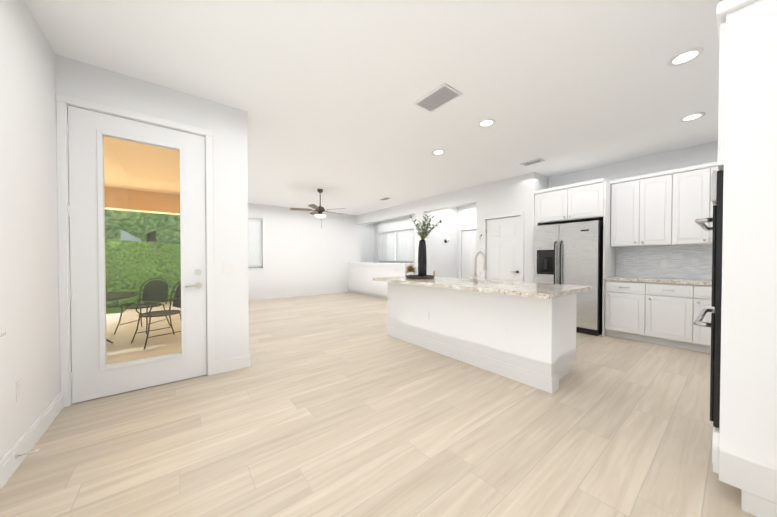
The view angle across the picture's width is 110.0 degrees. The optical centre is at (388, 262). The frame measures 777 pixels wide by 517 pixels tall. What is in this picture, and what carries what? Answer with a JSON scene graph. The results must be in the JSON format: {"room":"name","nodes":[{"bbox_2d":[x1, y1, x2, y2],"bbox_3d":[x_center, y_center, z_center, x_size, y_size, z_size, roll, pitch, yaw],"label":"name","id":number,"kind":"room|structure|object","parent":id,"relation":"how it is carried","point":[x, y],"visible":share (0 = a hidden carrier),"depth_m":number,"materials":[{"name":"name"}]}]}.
{"room":"kitchen","nodes":[
{"label":"kitchen","id":0,"kind":"room"},
{"bbox_2d":[0,0,59,459],"bbox_3d":[-1.502,-0.223,0.553,0.200,2.820,4.350,-1,1,-38],"label":"wall","id":1,"kind":"structure","parent":0,"point":[29,318],"depth_m":1.72,"materials":[{"name":"white paint"}]},
{"bbox_2d":[0,331,5,336],"bbox_3d":[-1.609,0.375,0.762,0.193,0.022,1.539,-1,1,-38],"label":"sill","id":2,"kind":"structure","parent":1,"relation":"attached to","point":[2,333],"depth_m":1.40,"materials":[{"name":"white"}]},
{"bbox_2d":[16,378,22,401],"bbox_3d":[-2.184,0.753,1.612,0.009,0.116,0.072,-1,1,-38],"label":"outlet","id":3,"kind":"object","parent":1,"relation":"attached to","point":[19,389],"visible":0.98,"depth_m":1.60,"materials":[{"name":"white plastic"}]},
{"bbox_2d":[0,392,62,489],"bbox_3d":[-1.416,1.118,0.637,0.015,0.135,3.950,-1,1,-38],"label":"baseboard","id":4,"kind":"structure","parent":1,"relation":"attached to","point":[27,441],"depth_m":1.68,"materials":[{"name":"white paint"}]},
{"bbox_2d":[15,449,39,458],"bbox_3d":[-2.081,1.099,1.570,0.084,0.024,0.024,-1,1,-38],"label":"door stop","id":5,"kind":"object","parent":4,"relation":"attached to","point":[18,455],"visible":0.98,"depth_m":1.56,"materials":[{"name":"white metal"}]},
{"bbox_2d":[56,54,248,405],"bbox_3d":[-2.158,-0.251,2.672,1.370,2.820,0.200,-1,1,-38],"label":"wall","id":6,"kind":"structure","parent":0,"point":[226,125],"depth_m":2.85,"materials":[{"name":"white paint"}]},
{"bbox_2d":[56,93,214,407],"bbox_3d":[-2.280,-0.092,2.567,1.045,2.515,0.218,-1,1,-38],"label":"door frame","id":7,"kind":"structure","parent":6,"relation":"attached to","point":[62,100],"depth_m":2.21,"materials":[{"name":"white paint"}]},
{"bbox_2d":[67,105,206,403],"bbox_3d":[-2.236,-0.064,2.497,0.928,2.434,0.114,-1,1,-38],"label":"patio door","id":8,"kind":"structure","parent":6,"relation":"in","point":[94,374],"depth_m":2.39,"materials":[{"name":"white paint"}]},
{"bbox_2d":[104,136,179,214],"bbox_3d":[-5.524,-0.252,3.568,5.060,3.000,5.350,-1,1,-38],"label":"patio ceiling","id":9,"kind":"structure","parent":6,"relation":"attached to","point":[147,190],"depth_m":5.14,"materials":[{"name":"brown"}]},
{"bbox_2d":[215,355,247,373],"bbox_3d":[-1.689,1.089,2.921,0.305,0.135,0.019,-1,1,-38],"label":"baseboard","id":10,"kind":"structure","parent":6,"relation":"attached to","point":[230,364],"depth_m":2.91,"materials":[{"name":"white paint"}]},
{"bbox_2d":[248,354,250,366],"bbox_3d":[-3.190,1.060,5.140,0.015,0.135,5.365,-1,1,-38],"label":"baseboard","id":11,"kind":"structure","parent":6,"relation":"attached to","point":[249,358],"depth_m":3.02,"materials":[{"name":"white paint"}]},
{"bbox_2d":[248,203,359,295],"bbox_3d":[-2.996,-0.330,8.800,4.820,2.820,0.200,-1,1,-38],"label":"wall","id":12,"kind":"structure","parent":0,"point":[300,249],"depth_m":8.82,"materials":[{"name":"white paint"}]},
{"bbox_2d":[248,218,261,267],"bbox_3d":[-4.168,-0.583,7.893,0.920,1.450,0.135,-1,1,-38],"label":"window blind","id":13,"kind":"object","parent":12,"relation":"attached to","point":[255,254],"visible":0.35,"depth_m":8.02,"materials":[{"name":"white plastic"}]},
{"bbox_2d":[249,289,349,300],"bbox_3d":[-2.997,1.014,8.680,4.590,0.135,0.015,-1,1,-38],"label":"baseboard","id":14,"kind":"structure","parent":12,"relation":"attached to","point":[270,296],"depth_m":8.71,"materials":[{"name":"white paint"}]},
{"bbox_2d":[361,222,374,262],"bbox_3d":[-1.154,-0.363,11.357,1.230,2.820,0.230,-1,1,-38],"label":"wall","id":15,"kind":"structure","parent":0,"point":[367,230],"depth_m":11.48,"materials":[{"name":"white paint"}]},
{"bbox_2d":[24,0,723,214],"bbox_3d":[-0.405,-1.746,5.350,7.850,0.100,10.600,-1,1,-38],"label":"ceiling","id":16,"kind":"structure","parent":0,"point":[325,94],"depth_m":2.43,"materials":[{"name":"white paint"}]},
{"bbox_2d":[290,189,344,227],"bbox_3d":[-1.601,-1.264,6.370,1.270,0.890,1.245,-1,1,-38],"label":"ceiling fan","id":17,"kind":"object","parent":16,"relation":"hanging from","point":[317,211],"visible":1,"depth_m":6.26,"materials":[{"name":"brown metal"}]},
{"bbox_2d":[413,83,462,112],"bbox_3d":[0.495,-1.655,2.756,0.270,0.014,0.420,-1,1,-38],"label":"ceiling vent","id":18,"kind":"object","parent":16,"relation":"in","point":[444,94],"visible":0.98,"depth_m":2.74,"materials":[{"name":"grey metal"}]},
{"bbox_2d":[432,150,444,154],"bbox_3d":[0.758,-1.677,4.127,0.200,0.006,0.200,-1,1,-38],"label":"recessed light","id":19,"kind":"object","parent":16,"relation":"in","point":[437,152],"visible":1,"depth_m":4.13,"materials":[{"name":"white paint"}]},
{"bbox_2d":[478,119,494,127],"bbox_3d":[1.168,-1.665,3.242,0.200,0.006,0.200,-1,1,-38],"label":"recessed light","id":20,"kind":"object","parent":16,"relation":"in","point":[486,123],"visible":1,"depth_m":3.24,"materials":[{"name":"white paint"}]},
{"bbox_2d":[521,158,544,165],"bbox_3d":[2.406,-1.678,4.549,0.170,0.014,0.320,-1,1,-38],"label":"ceiling vent","id":21,"kind":"object","parent":16,"relation":"in","point":[535,161],"visible":0.96,"depth_m":4.53,"materials":[{"name":"grey metal"}]},
{"bbox_2d":[667,47,703,66],"bbox_3d":[2.384,-1.652,2.186,0.200,0.006,0.200,-1,1,-38],"label":"recessed light","id":22,"kind":"object","parent":16,"relation":"in","point":[685,56],"visible":1,"depth_m":2.18,"materials":[{"name":"white paint"}]},
{"bbox_2d":[679,112,704,121],"bbox_3d":[3.467,-1.663,3.106,0.200,0.006,0.200,-1,1,-38],"label":"recessed light","id":23,"kind":"object","parent":16,"relation":"in","point":[693,116],"visible":1,"depth_m":3.11,"materials":[{"name":"white paint"}]},
{"bbox_2d":[0,292,755,516],"bbox_3d":[-0.405,1.164,5.387,7.850,0.080,10.600,-1,1,-38],"label":"floor","id":24,"kind":"structure","parent":0,"point":[336,405],"depth_m":1.83,"materials":[{"name":"brown wood"}]},
{"bbox_2d":[348,265,359,292],"bbox_3d":[-1.071,0.574,9.647,0.344,0.990,0.837,-1,1,-38],"label":"base cabinet","id":25,"kind":"object","parent":24,"relation":"on","point":[353,270],"depth_m":9.55,"materials":[{"name":"white paint"}]},
{"bbox_2d":[360,265,371,295],"bbox_3d":[-0.608,0.582,9.053,0.344,0.990,0.893,-1,1,-38],"label":"base cabinet","id":26,"kind":"object","parent":24,"relation":"on","point":[361,280],"depth_m":8.96,"materials":[{"name":"white paint"}]},
{"bbox_2d":[372,266,383,297],"bbox_3d":[-0.128,0.590,8.437,0.344,0.990,0.893,-1,1,-38],"label":"base cabinet","id":27,"kind":"object","parent":24,"relation":"on","point":[377,271],"depth_m":8.43,"materials":[{"name":"white paint"}]},
{"bbox_2d":[384,266,413,298],"bbox_3d":[0.335,0.598,7.843,0.344,0.990,0.837,-1,1,-38],"label":"base cabinet","id":28,"kind":"object","parent":24,"relation":"on","point":[389,271],"depth_m":7.88,"materials":[{"name":"white paint"}]},
{"bbox_2d":[386,283,584,393],"bbox_3d":[1.024,0.712,3.610,0.798,0.871,2.422,-1,1,-38],"label":"kitchen island","id":29,"kind":"object","parent":24,"relation":"on","point":[523,332],"depth_m":2.88,"materials":[{"name":"white paint"}]},
{"bbox_2d":[377,276,572,298],"bbox_3d":[0.738,0.259,3.356,0.530,0.042,2.510,-1,1,-38],"label":"island countertop","id":30,"kind":"structure","parent":29,"relation":"on","point":[453,284],"depth_m":2.82,"materials":[{"name":"beige stone"}]},
{"bbox_2d":[405,214,441,278],"bbox_3d":[0.522,-0.239,4.054,0.525,0.934,0.492,-1,1,-38],"label":"vase","id":31,"kind":"object","parent":30,"relation":"on","point":[422,263],"visible":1,"depth_m":4.00,"materials":[{"name":"black ceramic"},{"name":"green leaves"},{"name":"wood branches"}]},
{"bbox_2d":[534,220,602,335],"bbox_3d":[3.184,0.232,4.758,0.786,1.800,0.955,-1,1,-38],"label":"refrigerator","id":32,"kind":"object","parent":24,"relation":"on","point":[568,253],"visible":0.69,"depth_m":4.38,"materials":[{"name":"silver metal"}]},
{"bbox_2d":[602,281,637,340],"bbox_3d":[3.758,0.705,4.208,0.613,0.870,0.519,-1,1,-38],"label":"base cabinet","id":33,"kind":"object","parent":24,"relation":"on","point":[620,298],"depth_m":4.08,"materials":[{"name":"white paint"}]},
{"bbox_2d":[638,281,685,348],"bbox_3d":[4.022,0.709,3.869,0.613,0.870,0.570,-1,1,-38],"label":"base cabinet","id":34,"kind":"object","parent":24,"relation":"on","point":[661,304],"depth_m":3.73,"materials":[{"name":"white paint"}]},
{"bbox_2d":[606,277,711,284],"bbox_3d":[4.167,0.256,3.668,0.624,0.042,1.870,-1,1,-38],"label":"countertop","id":35,"kind":"structure","parent":34,"relation":"on","point":[684,281],"depth_m":3.80,"materials":[{"name":"beige stone"}]},
{"bbox_2d":[686,285,713,352],"bbox_3d":[4.283,0.714,3.534,0.613,0.870,0.509,-1,1,-38],"label":"base cabinet","id":36,"kind":"object","parent":24,"relation":"on","point":[698,297],"depth_m":3.48,"materials":[{"name":"white paint"}]},
{"bbox_2d":[694,0,776,516],"bbox_3d":[2.108,-0.044,1.349,0.830,2.440,0.749,-1,1,-38],"label":"tall cabinet","id":37,"kind":"object","parent":24,"relation":"on","point":[743,382],"visible":1,"depth_m":1.28,"materials":[{"name":"white paint"}]},
{"bbox_2d":[375,204,475,277],"bbox_3d":[1.583,-0.333,9.040,0.200,2.820,7.250,-1,1,-38],"label":"wall","id":38,"kind":"structure","parent":0,"point":[466,214],"depth_m":9.78,"materials":[{"name":"white paint"}]},
{"bbox_2d":[379,229,413,261],"bbox_3d":[0.308,-0.644,10.673,0.140,1.200,2.200,-1,1,-38],"label":"window blind","id":39,"kind":"object","parent":38,"relation":"attached to","point":[400,256],"visible":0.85,"depth_m":10.54,"materials":[{"name":"white plastic"}]},
{"bbox_2d":[459,227,475,278],"bbox_3d":[2.413,0.037,7.854,0.085,2.110,0.870,-1,1,-38],"label":"door","id":40,"kind":"structure","parent":38,"relation":"attached to","point":[468,246],"depth_m":7.97,"materials":[{"name":"white paint"}]},
{"bbox_2d":[428,207,457,277],"bbox_3d":[1.523,-0.319,7.922,1.230,2.820,0.200,-1,1,-38],"label":"wall","id":41,"kind":"structure","parent":0,"point":[444,256],"depth_m":7.85,"materials":[{"name":"white paint"}]},
{"bbox_2d":[356,172,538,282],"bbox_3d":[0.839,-0.315,7.637,0.200,2.820,6.350,-1,1,-38],"label":"wall","id":42,"kind":"structure","parent":0,"point":[510,195],"depth_m":5.88,"materials":[{"name":"white paint"}]},
{"bbox_2d":[348,262,414,266],"bbox_3d":[-0.282,0.045,8.803,0.580,0.090,3.140,-1,1,-38],"label":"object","id":43,"kind":"object","parent":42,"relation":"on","point":[380,264],"visible":0.83,"depth_m":8.23,"materials":[{"name":"white paint"}]},
{"bbox_2d":[486,216,519,281],"bbox_3d":[2.336,0.097,5.585,0.097,2.028,0.747,-1,1,-38],"label":"pantry door","id":44,"kind":"structure","parent":42,"relation":"in","point":[503,251],"depth_m":5.57,"materials":[{"name":"white paint"}]},
{"bbox_2d":[482,211,523,281],"bbox_3d":[2.318,0.064,5.567,0.016,2.115,0.890,-1,1,-38],"label":"door frame","id":45,"kind":"structure","parent":42,"relation":"attached to","point":[521,214],"depth_m":5.26,"materials":[{"name":"white paint"}]},
{"bbox_2d":[539,174,547,189],"bbox_3d":[2.957,-0.286,5.389,0.380,2.820,0.200,-1,1,-38],"label":"wall","id":46,"kind":"structure","parent":0,"point":[543,181],"depth_m":5.29,"materials":[{"name":"white paint"}]},
{"bbox_2d":[548,141,717,278],"bbox_3d":[4.098,-0.273,4.414,0.220,2.820,3.140,-1,1,-38],"label":"wall","id":47,"kind":"structure","parent":0,"point":[704,153],"depth_m":4.29,"materials":[{"name":"white paint"}]},
{"bbox_2d":[534,178,609,224],"bbox_3d":[3.277,-1.026,4.801,0.615,0.595,0.987,-1,1,-38],"label":"upper cabinet","id":48,"kind":"object","parent":47,"relation":"attached to","point":[588,200],"depth_m":4.55,"materials":[{"name":"white paint"}]},
{"bbox_2d":[610,171,665,248],"bbox_3d":[3.934,-0.788,4.181,0.345,1.056,0.746,-1,1,-38],"label":"upper cabinet","id":49,"kind":"object","parent":47,"relation":"attached to","point":[637,203],"depth_m":4.11,"materials":[{"name":"white paint"}]},
{"bbox_2d":[616,244,711,279],"bbox_3d":[4.417,-0.012,3.857,0.005,0.488,1.867,-1,1,-38],"label":"tile backsplash","id":50,"kind":"structure","parent":47,"relation":"attached to","point":[689,262],"depth_m":4.12,"materials":[{"name":"tile"}]},
{"bbox_2d":[661,260,667,266],"bbox_3d":[4.191,0.010,4.136,0.009,0.116,0.072,-1,1,-38],"label":"outlet","id":51,"kind":"object","parent":50,"relation":"attached to","point":[663,263],"visible":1,"depth_m":4.13,"materials":[{"name":"white plastic"}]},
{"bbox_2d":[666,161,718,244],"bbox_3d":[4.320,-0.781,3.686,0.345,1.056,0.744,-1,1,-38],"label":"upper cabinet","id":52,"kind":"object","parent":47,"relation":"attached to","point":[666,208],"depth_m":3.70,"materials":[{"name":"white paint"}]},
{"label":"outside","id":53,"kind":"structure","parent":0,"visible":0},
{"bbox_2d":[106,306,128,313],"bbox_3d":[-9.081,1.193,10.545,60.000,0.130,52.000,-1,1,-38],"label":"ground","id":54,"kind":"structure","parent":53,"point":[110,310],"depth_m":6.72,"materials":[{"name":"green plant"}]},
{"bbox_2d":[106,313,122,329],"bbox_3d":[-5.431,1.219,3.468,5.060,0.100,5.050,-1,1,-38],"label":"slab","id":55,"kind":"object","parent":54,"relation":"on","point":[110,322],"depth_m":5.49,"materials":[{"name":"beige concrete"}]},
{"bbox_2d":[106,292,136,342],"bbox_3d":[-3.987,0.808,3.415,1.224,0.737,1.224,-1,1,-38],"label":"patio table","id":56,"kind":"object","parent":55,"relation":"on","point":[117,294],"depth_m":3.76,"materials":[{"name":"grey metal"}]},
{"bbox_2d":[114,278,164,334],"bbox_3d":[-4.120,0.711,4.592,0.559,0.891,0.571,0,1,-2],"label":"patio chair","id":57,"kind":"object","parent":55,"relation":"on","point":[152,278],"depth_m":4.38,"materials":[{"name":"grey metal"}]},
{"bbox_2d":[127,280,180,349],"bbox_3d":[-3.303,0.720,3.954,0.559,0.892,0.571,0,1,31],"label":"patio chair","id":58,"kind":"object","parent":55,"relation":"on","point":[163,291],"depth_m":4.34,"materials":[{"name":"grey metal"}]},
{"bbox_2d":[105,209,179,242],"bbox_3d":[-13.815,-2.466,15.083,20.491,7.130,12.851,-1,1,-38],"label":"trees","id":59,"kind":"object","parent":54,"relation":"on","point":[161,220],"depth_m":11.59,"materials":[{"name":"green plant"}]},
{"bbox_2d":[105,239,180,307],"bbox_3d":[-8.360,0.257,7.166,11.000,1.829,1.514,-1,1,-38],"label":"hedge","id":60,"kind":"object","parent":54,"relation":"on","point":[146,266],"depth_m":7.46,"materials":[{"name":"green plant"}]},
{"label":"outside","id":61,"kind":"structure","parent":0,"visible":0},
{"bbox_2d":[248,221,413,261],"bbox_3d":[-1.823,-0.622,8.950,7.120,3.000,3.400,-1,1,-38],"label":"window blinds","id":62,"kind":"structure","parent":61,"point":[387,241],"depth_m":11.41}
]}

